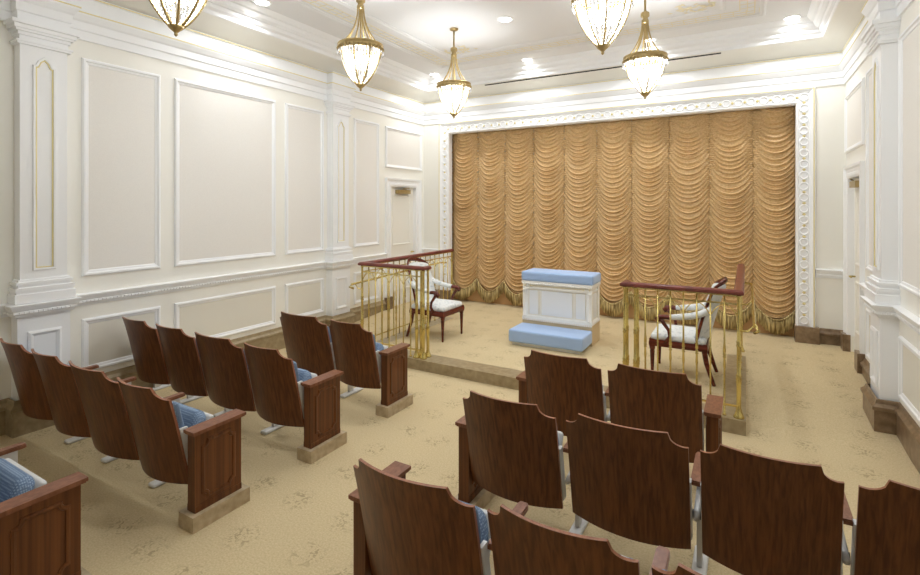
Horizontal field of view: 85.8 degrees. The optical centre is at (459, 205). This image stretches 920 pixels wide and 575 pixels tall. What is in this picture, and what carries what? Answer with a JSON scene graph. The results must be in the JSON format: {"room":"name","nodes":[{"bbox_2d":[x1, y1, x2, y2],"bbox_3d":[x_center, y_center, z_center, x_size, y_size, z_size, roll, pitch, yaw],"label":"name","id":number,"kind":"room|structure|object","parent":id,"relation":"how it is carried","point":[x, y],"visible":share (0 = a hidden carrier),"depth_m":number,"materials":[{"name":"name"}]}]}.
{"room":"house of worship","nodes":[
{"label":"house of worship","id":0,"kind":"room"},
{"bbox_2d":[0,20,423,399],"bbox_3d":[-3.242,-0.300,5.844,0.200,4.600,11.080,0,0,30],"label":"wall","id":1,"kind":"structure","parent":0,"point":[168,71],"depth_m":5.55,"materials":[{"name":"white paint"}]},
{"bbox_2d":[3,16,79,400],"bbox_3d":[-3.793,0.192,4.505,0.205,3.617,0.500,0,0,30],"label":"pilaster","id":2,"kind":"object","parent":1,"relation":"attached to","point":[41,51],"depth_m":4.46,"materials":[{"name":"white paint"}]},
{"bbox_2d":[81,58,160,276],"bbox_3d":[-3.507,-0.374,5.165,0.031,2.142,0.752,0,0,30],"label":"trim","id":3,"kind":"structure","parent":1,"relation":"attached to","point":[121,106],"depth_m":5.14,"materials":[{"name":"white paint"}]},
{"bbox_2d":[81,306,160,369],"bbox_3d":[-3.507,1.376,5.165,0.031,0.528,0.752,0,0,30],"label":"trim","id":4,"kind":"structure","parent":1,"relation":"attached to","point":[105,342],"depth_m":5.06,"materials":[{"name":"white paint"}]},
{"bbox_2d":[174,78,275,266],"bbox_3d":[-2.893,-0.374,6.229,0.031,2.142,1.396,0,0,30],"label":"wall panel","id":5,"kind":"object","parent":1,"relation":"attached to","point":[225,140],"depth_m":6.15,"materials":[{"name":"white paint"}]},
{"bbox_2d":[174,286,275,337],"bbox_3d":[-2.893,1.376,6.229,0.031,0.528,1.396,0,0,30],"label":"trim","id":6,"kind":"structure","parent":1,"relation":"attached to","point":[220,316],"depth_m":6.21,"materials":[{"name":"white paint"}]},
{"bbox_2d":[285,103,323,254],"bbox_3d":[-2.279,-0.374,7.292,0.031,2.142,0.732,0,0,30],"label":"trim","id":7,"kind":"structure","parent":1,"relation":"attached to","point":[304,127],"depth_m":7.27,"materials":[{"name":"white paint"}]},
{"bbox_2d":[285,278,323,315],"bbox_3d":[-2.279,1.376,7.292,0.031,0.528,0.732,0,0,30],"label":"trim","id":8,"kind":"structure","parent":1,"relation":"attached to","point":[303,298],"depth_m":7.30,"materials":[{"name":"white paint"}]},
{"bbox_2d":[324,99,355,315],"bbox_3d":[-1.893,0.192,7.796,0.205,3.617,0.500,0,0,30],"label":"trim","id":9,"kind":"structure","parent":1,"relation":"attached to","point":[338,248],"depth_m":7.72,"materials":[{"name":"white paint"}]},
{"bbox_2d":[354,118,378,246],"bbox_3d":[-1.593,-0.374,8.480,0.031,2.142,0.645,0,0,30],"label":"trim","id":10,"kind":"structure","parent":1,"relation":"attached to","point":[366,133],"depth_m":8.48,"materials":[{"name":"white paint"}]},
{"bbox_2d":[354,269,378,303],"bbox_3d":[-1.593,1.376,8.480,0.031,0.528,0.645,0,0,30],"label":"trim","id":11,"kind":"structure","parent":1,"relation":"attached to","point":[357,275],"depth_m":8.46,"materials":[{"name":"white paint"}]},
{"bbox_2d":[391,187,413,304],"bbox_3d":[-1.090,0.762,9.405,0.168,2.225,0.800,0,0,30],"label":"door","id":12,"kind":"structure","parent":1,"relation":"in","point":[401,197],"depth_m":9.43,"materials":[{"name":"white paint"}]},
{"bbox_2d":[385,126,421,170],"bbox_3d":[-1.054,-1.058,9.413,0.031,0.745,1.150,0,0,30],"label":"trim","id":13,"kind":"structure","parent":1,"relation":"attached to","point":[403,148],"depth_m":9.37,"materials":[{"name":"white paint"}]},
{"bbox_2d":[385,178,421,297],"bbox_3d":[-1.103,0.588,9.412,0.153,2.175,1.100,0,0,30],"label":"trim","id":14,"kind":"structure","parent":1,"relation":"attached to","point":[416,185],"depth_m":9.47,"materials":[{"name":"white paint"}]},
{"bbox_2d":[0,0,913,124],"bbox_3d":[-0.370,-1.951,3.839,6.680,0.178,10.180,0,0,30],"label":"crown molding","id":15,"kind":"structure","parent":1,"relation":"attached to","point":[55,0],"depth_m":6.94,"materials":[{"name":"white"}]},
{"bbox_2d":[0,248,919,334],"bbox_3d":[-0.370,0.920,3.839,6.780,0.120,10.280,0,0,30],"label":"trim","id":16,"kind":"structure","parent":1,"relation":"attached to","point":[899,312],"depth_m":5.28,"materials":[{"name":"white paint"}]},
{"bbox_2d":[0,300,919,473],"bbox_3d":[-0.680,1.847,3.302,6.780,0.305,9.040,0,0,30],"label":"baseboard","id":17,"kind":"structure","parent":1,"relation":"attached to","point":[14,423],"depth_m":4.34,"materials":[{"name":"wood"}]},
{"bbox_2d":[102,0,866,102],"bbox_3d":[-0.370,-2.123,3.839,6.780,0.165,10.280,0,0,30],"label":"trim","id":18,"kind":"structure","parent":1,"relation":"attached to","point":[847,15],"depth_m":6.96,"materials":[{"name":"white paint"}]},
{"bbox_2d":[0,299,919,574],"bbox_3d":[-0.240,1.988,4.064,6.980,0.225,11.000,0,0,30],"label":"floor","id":19,"kind":"structure","parent":0,"point":[804,401],"depth_m":3.98,"materials":[{"name":"carpet"}]},
{"bbox_2d":[0,338,69,419],"bbox_3d":[-3.586,1.559,4.312,0.633,0.882,0.617,0,0,30],"label":"seat","id":20,"kind":"object","parent":19,"relation":"on","point":[22,363],"visible":0.45,"depth_m":4.06,"materials":[{"name":"brown wood"}]},
{"bbox_2d":[0,442,91,574],"bbox_3d":[-2.369,1.559,2.536,0.818,0.882,0.617,0,0,30],"label":"seat","id":21,"kind":"object","parent":19,"relation":"on","point":[40,521],"visible":1,"depth_m":2.44,"materials":[{"name":"brown wood"}]},
{"bbox_2d":[0,458,34,501],"bbox_3d":[-2.405,1.522,2.571,0.504,0.286,0.188,0,0,30],"label":"seat cushion","id":22,"kind":"object","parent":21,"relation":"on","point":[15,480],"depth_m":2.52,"materials":[{"name":"blue fabric"}]},
{"bbox_2d":[31,348,98,443],"bbox_3d":[-3.060,1.559,4.009,0.638,0.882,0.617,0,0,30],"label":"seat","id":23,"kind":"object","parent":19,"relation":"on","point":[58,379],"visible":0.59,"depth_m":3.76,"materials":[{"name":"brown wood"}]},
{"bbox_2d":[68,360,139,462],"bbox_3d":[-2.502,1.559,3.686,0.705,0.882,0.616,0,0,30],"label":"seat","id":24,"kind":"object","parent":19,"relation":"on","point":[105,410],"visible":0.61,"depth_m":3.43,"materials":[{"name":"brown wood"}]},
{"bbox_2d":[122,316,170,390],"bbox_3d":[-3.116,1.559,5.126,0.633,0.882,0.617,0,0,30],"label":"seat","id":25,"kind":"object","parent":19,"relation":"on","point":[145,343],"visible":0.64,"depth_m":4.88,"materials":[{"name":"brown wood"}]},
{"bbox_2d":[156,324,207,403],"bbox_3d":[-2.590,1.559,4.823,0.638,0.882,0.617,0,0,30],"label":"seat","id":26,"kind":"object","parent":19,"relation":"on","point":[180,350],"visible":0.71,"depth_m":4.58,"materials":[{"name":"brown wood"}]},
{"bbox_2d":[116,377,249,533],"bbox_3d":[-1.886,1.559,3.331,0.778,0.882,0.617,0,0,30],"label":"seat","id":27,"kind":"object","parent":19,"relation":"on","point":[176,442],"visible":1,"depth_m":3.14,"materials":[{"name":"brown wood"}]},
{"bbox_2d":[172,401,183,427],"bbox_3d":[-2.002,1.433,3.229,0.540,0.415,0.198,0,0,30],"label":"cushion","id":28,"kind":"object","parent":27,"relation":"on","point":[177,420],"depth_m":3.09,"materials":[{"name":"blue fabric"}]},
{"bbox_2d":[173,401,205,427],"bbox_3d":[-1.922,1.522,3.366,0.464,0.286,0.188,0,0,30],"label":"seat cushion","id":29,"kind":"object","parent":27,"relation":"on","point":[191,416],"depth_m":3.31,"materials":[{"name":"blue fabric"}]},
{"bbox_2d":[195,332,255,416],"bbox_3d":[-2.032,1.559,4.500,0.705,0.882,0.616,0,0,30],"label":"seat","id":30,"kind":"object","parent":19,"relation":"on","point":[224,364],"visible":0.75,"depth_m":4.25,"materials":[{"name":"brown wood"}]},
{"bbox_2d":[244,342,346,463],"bbox_3d":[-1.416,1.559,4.145,0.778,0.882,0.617,0,0,30],"label":"seat","id":31,"kind":"object","parent":19,"relation":"on","point":[285,394],"visible":1,"depth_m":3.95,"materials":[{"name":"brown wood"}]},
{"bbox_2d":[293,361,299,381],"bbox_3d":[-1.532,1.433,4.043,0.540,0.415,0.198,0,0,30],"label":"cushion","id":32,"kind":"object","parent":31,"relation":"on","point":[296,378],"depth_m":3.91,"materials":[{"name":"blue fabric"}]},
{"bbox_2d":[298,368,311,381],"bbox_3d":[-1.452,1.522,4.180,0.464,0.286,0.188,0,0,30],"label":"seat cushion","id":33,"kind":"object","parent":31,"relation":"on","point":[304,375],"depth_m":4.11,"materials":[{"name":"blue fabric"}]},
{"bbox_2d":[280,311,335,375],"bbox_3d":[-1.562,1.559,5.332,0.737,0.882,0.616,0,0,30],"label":"seat","id":34,"kind":"object","parent":19,"relation":"on","point":[308,342],"visible":0.68,"depth_m":5.08,"materials":[{"name":"brown wood"}]},
{"bbox_2d":[329,319,412,417],"bbox_3d":[-0.931,1.559,4.968,0.761,0.882,0.617,0,0,30],"label":"seat","id":35,"kind":"object","parent":19,"relation":"on","point":[365,362],"visible":0.97,"depth_m":4.78,"materials":[{"name":"brown wood"}]},
{"bbox_2d":[373,334,376,350],"bbox_3d":[-1.047,1.433,4.866,0.523,0.415,0.198,0,0,30],"label":"cushion","id":36,"kind":"object","parent":35,"relation":"on","point":[374,341],"depth_m":4.74,"materials":[{"name":"blue fabric"}]},
{"bbox_2d":[376,342,383,356],"bbox_3d":[-0.968,1.522,5.003,0.447,0.286,0.188,0,0,30],"label":"seat cushion","id":37,"kind":"object","parent":35,"relation":"on","point":[380,347],"depth_m":4.93,"materials":[{"name":"blue fabric"}]},
{"bbox_2d":[349,249,453,359],"bbox_3d":[-0.348,1.312,7.290,1.213,1.127,2.453,0,0,30],"label":"railing","id":38,"kind":"object","parent":19,"relation":"on","point":[379,264],"visible":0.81,"depth_m":6.37,"materials":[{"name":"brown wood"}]},
{"bbox_2d":[348,458,490,574],"bbox_3d":[-0.181,1.559,2.304,0.752,0.882,0.562,0,0,30],"label":"seat","id":39,"kind":"object","parent":19,"relation":"on","point":[402,526],"visible":0.98,"depth_m":2.07,"materials":[{"name":"brown wood"}]},
{"bbox_2d":[459,500,488,541],"bbox_3d":[-0.112,1.522,2.309,0.527,0.286,0.188,0,0,30],"label":"seat cushion","id":40,"kind":"object","parent":39,"relation":"on","point":[483,515],"depth_m":2.22,"materials":[{"name":"blue fabric"}]},
{"bbox_2d":[406,257,464,341],"bbox_3d":[-0.406,1.322,7.186,0.756,1.118,0.645,0,0,30],"label":"armchair","id":41,"kind":"object","parent":19,"relation":"on","point":[442,308],"visible":0.8,"depth_m":7.08,"materials":[{"name":"white fabric"}]},
{"bbox_2d":[455,390,565,508],"bbox_3d":[0.314,1.559,3.115,0.723,0.882,0.562,0,0,30],"label":"seat","id":42,"kind":"object","parent":19,"relation":"on","point":[509,450],"visible":1,"depth_m":2.91,"materials":[{"name":"brown wood"}]},
{"bbox_2d":[509,268,600,353],"bbox_3d":[1.310,1.405,6.798,1.026,0.940,0.895,0,0,30],"label":"altar","id":43,"kind":"object","parent":19,"relation":"on","point":[561,308],"visible":1,"depth_m":6.73,"materials":[{"name":"beige wood"}]},
{"bbox_2d":[509,322,591,351],"bbox_3d":[1.203,1.746,6.613,1.010,0.168,0.467,0,0,30],"label":"cushion","id":44,"kind":"object","parent":43,"relation":"on","point":[554,336],"depth_m":6.48,"materials":[{"name":"blue fabric"}]},
{"bbox_2d":[522,268,600,285],"bbox_3d":[1.423,1.001,6.995,1.026,0.132,0.440,0,0,30],"label":"cushion","id":45,"kind":"object","parent":43,"relation":"on","point":[554,277],"depth_m":6.83,"materials":[{"name":"blue fabric"}]},
{"bbox_2d":[376,317,745,435],"bbox_3d":[1.100,1.937,6.325,4.420,0.126,2.145,0,0,30],"label":"trim","id":46,"kind":"structure","parent":19,"relation":"on","point":[457,368],"depth_m":5.62,"materials":[{"name":"brown stone"}]},
{"bbox_2d":[516,350,606,435],"bbox_3d":[0.805,1.559,3.957,0.732,0.882,0.562,0,0,30],"label":"seat","id":47,"kind":"object","parent":19,"relation":"on","point":[562,387],"visible":0.8,"depth_m":3.74,"materials":[{"name":"brown wood"}]},
{"bbox_2d":[487,501,639,574],"bbox_3d":[0.428,1.559,1.995,0.637,0.882,0.617,0,0,30],"label":"seat","id":48,"kind":"object","parent":19,"relation":"on","point":[519,544],"visible":1,"depth_m":1.75,"materials":[{"name":"brown wood"}]},
{"bbox_2d":[563,413,692,548],"bbox_3d":[0.933,1.559,2.788,0.691,0.882,0.616,0,0,30],"label":"seat","id":49,"kind":"object","parent":19,"relation":"on","point":[630,483],"visible":0.94,"depth_m":2.57,"materials":[{"name":"brown wood"}]},
{"bbox_2d":[605,363,723,462],"bbox_3d":[1.472,1.559,3.603,0.813,0.882,0.617,0,0,30],"label":"seat","id":50,"kind":"object","parent":19,"relation":"on","point":[640,398],"visible":0.6,"depth_m":3.39,"materials":[{"name":"brown wood"}]},
{"bbox_2d":[649,545,701,574],"bbox_3d":[0.960,1.559,1.688,0.635,0.882,0.617,0,0,30],"label":"seat","id":51,"kind":"object","parent":19,"relation":"on","point":[661,559],"visible":1,"depth_m":1.91,"materials":[{"name":"brown wood"}]},
{"bbox_2d":[649,276,727,386],"bbox_3d":[2.538,1.322,5.486,0.756,1.118,0.645,0,0,30],"label":"armchair","id":52,"kind":"object","parent":19,"relation":"on","point":[703,324],"visible":0.78,"depth_m":5.29,"materials":[{"name":"white fabric"}]},
{"bbox_2d":[620,264,760,419],"bbox_3d":[2.638,1.312,5.566,1.213,1.127,2.453,0,0,30],"label":"railing","id":53,"kind":"object","parent":19,"relation":"on","point":[738,291],"visible":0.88,"depth_m":4.62,"materials":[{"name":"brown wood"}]},
{"bbox_2d":[691,444,844,574],"bbox_3d":[1.491,1.559,2.467,0.631,0.882,0.617,0,0,30],"label":"seat","id":54,"kind":"object","parent":19,"relation":"on","point":[754,514],"visible":0.99,"depth_m":2.26,"materials":[{"name":"brown wood"}]},
{"bbox_2d":[841,479,919,574],"bbox_3d":[2.054,1.559,2.142,0.710,0.882,0.617,0,0,30],"label":"seat","id":55,"kind":"object","parent":19,"relation":"on","point":[886,529],"visible":0.98,"depth_m":2.07,"materials":[{"name":"brown wood"}]},
{"bbox_2d":[247,0,811,74],"bbox_3d":[-0.252,-2.525,4.043,7.180,0.150,11.050,0,0,30],"label":"ceiling","id":56,"kind":"structure","parent":0,"point":[430,22],"depth_m":6.60,"materials":[{"name":"white paint"}]},
{"bbox_2d":[149,0,207,36],"bbox_3d":[-2.020,-1.825,3.522,0.491,1.250,0.494,0,0,2],"label":"chandelier","id":57,"kind":"object","parent":56,"relation":"hanging from","point":[176,27],"visible":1,"depth_m":3.50,"materials":[{"name":"clear glass"}]},
{"bbox_2d":[252,0,271,6],"bbox_3d":[-2.383,-2.444,5.972,0.220,0.012,0.220,0,0,30],"label":"recessed light","id":58,"kind":"object","parent":56,"relation":"in","point":[265,3],"visible":1,"depth_m":5.97,"materials":[{"name":"white"}]},
{"bbox_2d":[336,0,383,90],"bbox_3d":[-1.045,-1.825,5.210,0.494,1.250,0.491,0,0,-32],"label":"chandelier","id":59,"kind":"object","parent":56,"relation":"hanging from","point":[354,56],"visible":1,"depth_m":5.15,"materials":[{"name":"clear glass"}]},
{"bbox_2d":[436,27,471,118],"bbox_3d":[-0.085,-1.825,6.873,0.491,1.250,0.494,0,0,2],"label":"chandelier","id":60,"kind":"object","parent":56,"relation":"hanging from","point":[463,92],"visible":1,"depth_m":6.82,"materials":[{"name":"clear glass"}]},
{"bbox_2d":[497,16,513,22],"bbox_3d":[0.597,-2.444,6.514,0.220,0.012,0.220,0,0,30],"label":"recessed light","id":61,"kind":"object","parent":56,"relation":"in","point":[503,19],"visible":1,"depth_m":6.52,"materials":[{"name":"white"}]},
{"bbox_2d":[177,0,839,91],"bbox_3d":[-0.370,-2.329,3.839,6.230,0.247,9.730,0,0,30],"label":"trim","id":62,"kind":"structure","parent":56,"relation":"attached to","point":[245,13],"depth_m":7.08,"materials":[{"name":"white paint"}]},
{"bbox_2d":[521,57,533,61],"bbox_3d":[1.126,-2.444,8.310,0.220,0.012,0.220,0,0,30],"label":"recessed light","id":63,"kind":"object","parent":56,"relation":"in","point":[526,58],"visible":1,"depth_m":8.30,"materials":[{"name":"white"}]},
{"bbox_2d":[289,0,766,67],"bbox_3d":[-0.327,-2.439,3.913,4.920,0.031,8.450,0,0,30],"label":"trim","id":64,"kind":"structure","parent":56,"relation":"attached to","point":[721,3],"depth_m":6.91,"materials":[{"name":"white paint"}]},
{"bbox_2d":[485,53,720,85],"bbox_3d":[2.107,-2.243,8.079,3.810,0.114,0.030,0,0,30],"label":"air slot","id":65,"kind":"object","parent":56,"relation":"attached to","point":[713,53],"visible":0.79,"depth_m":8.09,"materials":[{"name":"black metal"}]},
{"bbox_2d":[571,0,634,54],"bbox_3d":[1.138,-1.825,3.950,0.491,1.250,0.494,0,0,2],"label":"chandelier","id":66,"kind":"object","parent":56,"relation":"hanging from","point":[581,10],"visible":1,"depth_m":3.91,"materials":[{"name":"clear glass"}]},
{"bbox_2d":[622,0,668,98],"bbox_3d":[2.098,-1.825,5.613,0.494,1.250,0.491,0,0,-32],"label":"chandelier","id":67,"kind":"object","parent":56,"relation":"hanging from","point":[629,60],"visible":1,"depth_m":5.56,"materials":[{"name":"clear glass"}]},
{"bbox_2d":[782,14,801,20],"bbox_3d":[4.330,-2.444,6.460,0.220,0.012,0.220,0,0,30],"label":"recessed light","id":68,"kind":"object","parent":56,"relation":"in","point":[798,16],"visible":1,"depth_m":6.45,"materials":[{"name":"white"}]},
{"bbox_2d":[424,84,845,329],"bbox_3d":[2.355,-0.300,8.559,7.180,4.600,0.620,0,0,30],"label":"wall","id":69,"kind":"structure","parent":0,"point":[830,155],"depth_m":6.71,"materials":[{"name":"white paint"}]},
{"bbox_2d":[452,106,794,335],"bbox_3d":[2.308,0.175,8.413,5.756,3.391,0.180,0,0,30],"label":"curtain","id":70,"kind":"object","parent":69,"relation":"hanging from","point":[711,194],"visible":0.78,"depth_m":8.07,"materials":[{"name":"gold fabric"}]},
{"bbox_2d":[384,289,864,373],"bbox_3d":[1.909,1.827,7.786,6.800,0.345,1.335,0,0,30],"label":"baseboard","id":71,"kind":"structure","parent":69,"relation":"attached to","point":[802,334],"depth_m":6.67,"materials":[{"name":"brown stone"}]},
{"bbox_2d":[439,87,815,327],"bbox_3d":[2.235,0.026,8.289,6.066,3.297,0.159,0,0,30],"label":"trim","id":72,"kind":"structure","parent":69,"relation":"attached to","point":[803,99],"depth_m":7.17,"materials":[{"name":"white paint"}]},
{"bbox_2d":[846,0,919,426],"bbox_3d":[2.803,-0.300,2.354,0.200,4.600,11.080,0,0,30],"label":"wall","id":73,"kind":"structure","parent":0,"point":[909,301],"depth_m":4.23,"materials":[{"name":"white paint"}]},
{"bbox_2d":[843,161,864,353],"bbox_3d":[4.823,0.588,5.991,0.153,2.175,1.100,0,0,30],"label":"trim","id":74,"kind":"structure","parent":73,"relation":"attached to","point":[857,169],"depth_m":6.33,"materials":[{"name":"white paint"}]},
{"bbox_2d":[849,177,858,349],"bbox_3d":[4.810,0.762,5.999,0.168,2.225,0.800,0,0,30],"label":"door","id":75,"kind":"structure","parent":73,"relation":"in","point":[853,184],"depth_m":6.15,"materials":[{"name":"white paint"}]},
{"bbox_2d":[844,77,864,152],"bbox_3d":[4.799,-1.058,6.034,0.031,0.745,1.150,0,0,30],"label":"wall panel","id":76,"kind":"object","parent":73,"relation":"attached to","point":[854,102],"depth_m":5.98,"materials":[{"name":"white paint"}]},
{"bbox_2d":[866,308,869,359],"bbox_3d":[4.261,1.376,5.101,0.031,0.528,0.645,0,0,30],"label":"trim","id":77,"kind":"structure","parent":73,"relation":"attached to","point":[867,310],"depth_m":5.33,"materials":[{"name":"white paint"}]},
{"bbox_2d":[866,67,871,271],"bbox_3d":[4.261,-0.374,5.101,0.031,2.142,0.645,0,0,30],"label":"trim","id":78,"kind":"structure","parent":73,"relation":"attached to","point":[869,72],"depth_m":5.30,"materials":[{"name":"white paint"}]},
{"bbox_2d":[861,16,900,401],"bbox_3d":[3.818,0.192,4.498,0.205,3.617,0.500,0,0,30],"label":"pilaster","id":79,"kind":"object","parent":73,"relation":"attached to","point":[882,35],"depth_m":4.34,"materials":[{"name":"white paint"}]},
{"bbox_2d":[898,14,919,296],"bbox_3d":[3.575,-0.374,3.913,0.031,2.142,0.732,0,0,30],"label":"wall panel","id":80,"kind":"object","parent":73,"relation":"attached to","point":[909,40],"depth_m":4.03,"materials":[{"name":"white paint"}]},
{"bbox_2d":[898,336,919,422],"bbox_3d":[3.575,1.376,3.913,0.031,0.528,0.732,0,0,30],"label":"trim","id":81,"kind":"structure","parent":73,"relation":"attached to","point":[908,355],"depth_m":4.00,"materials":[{"name":"white paint"}]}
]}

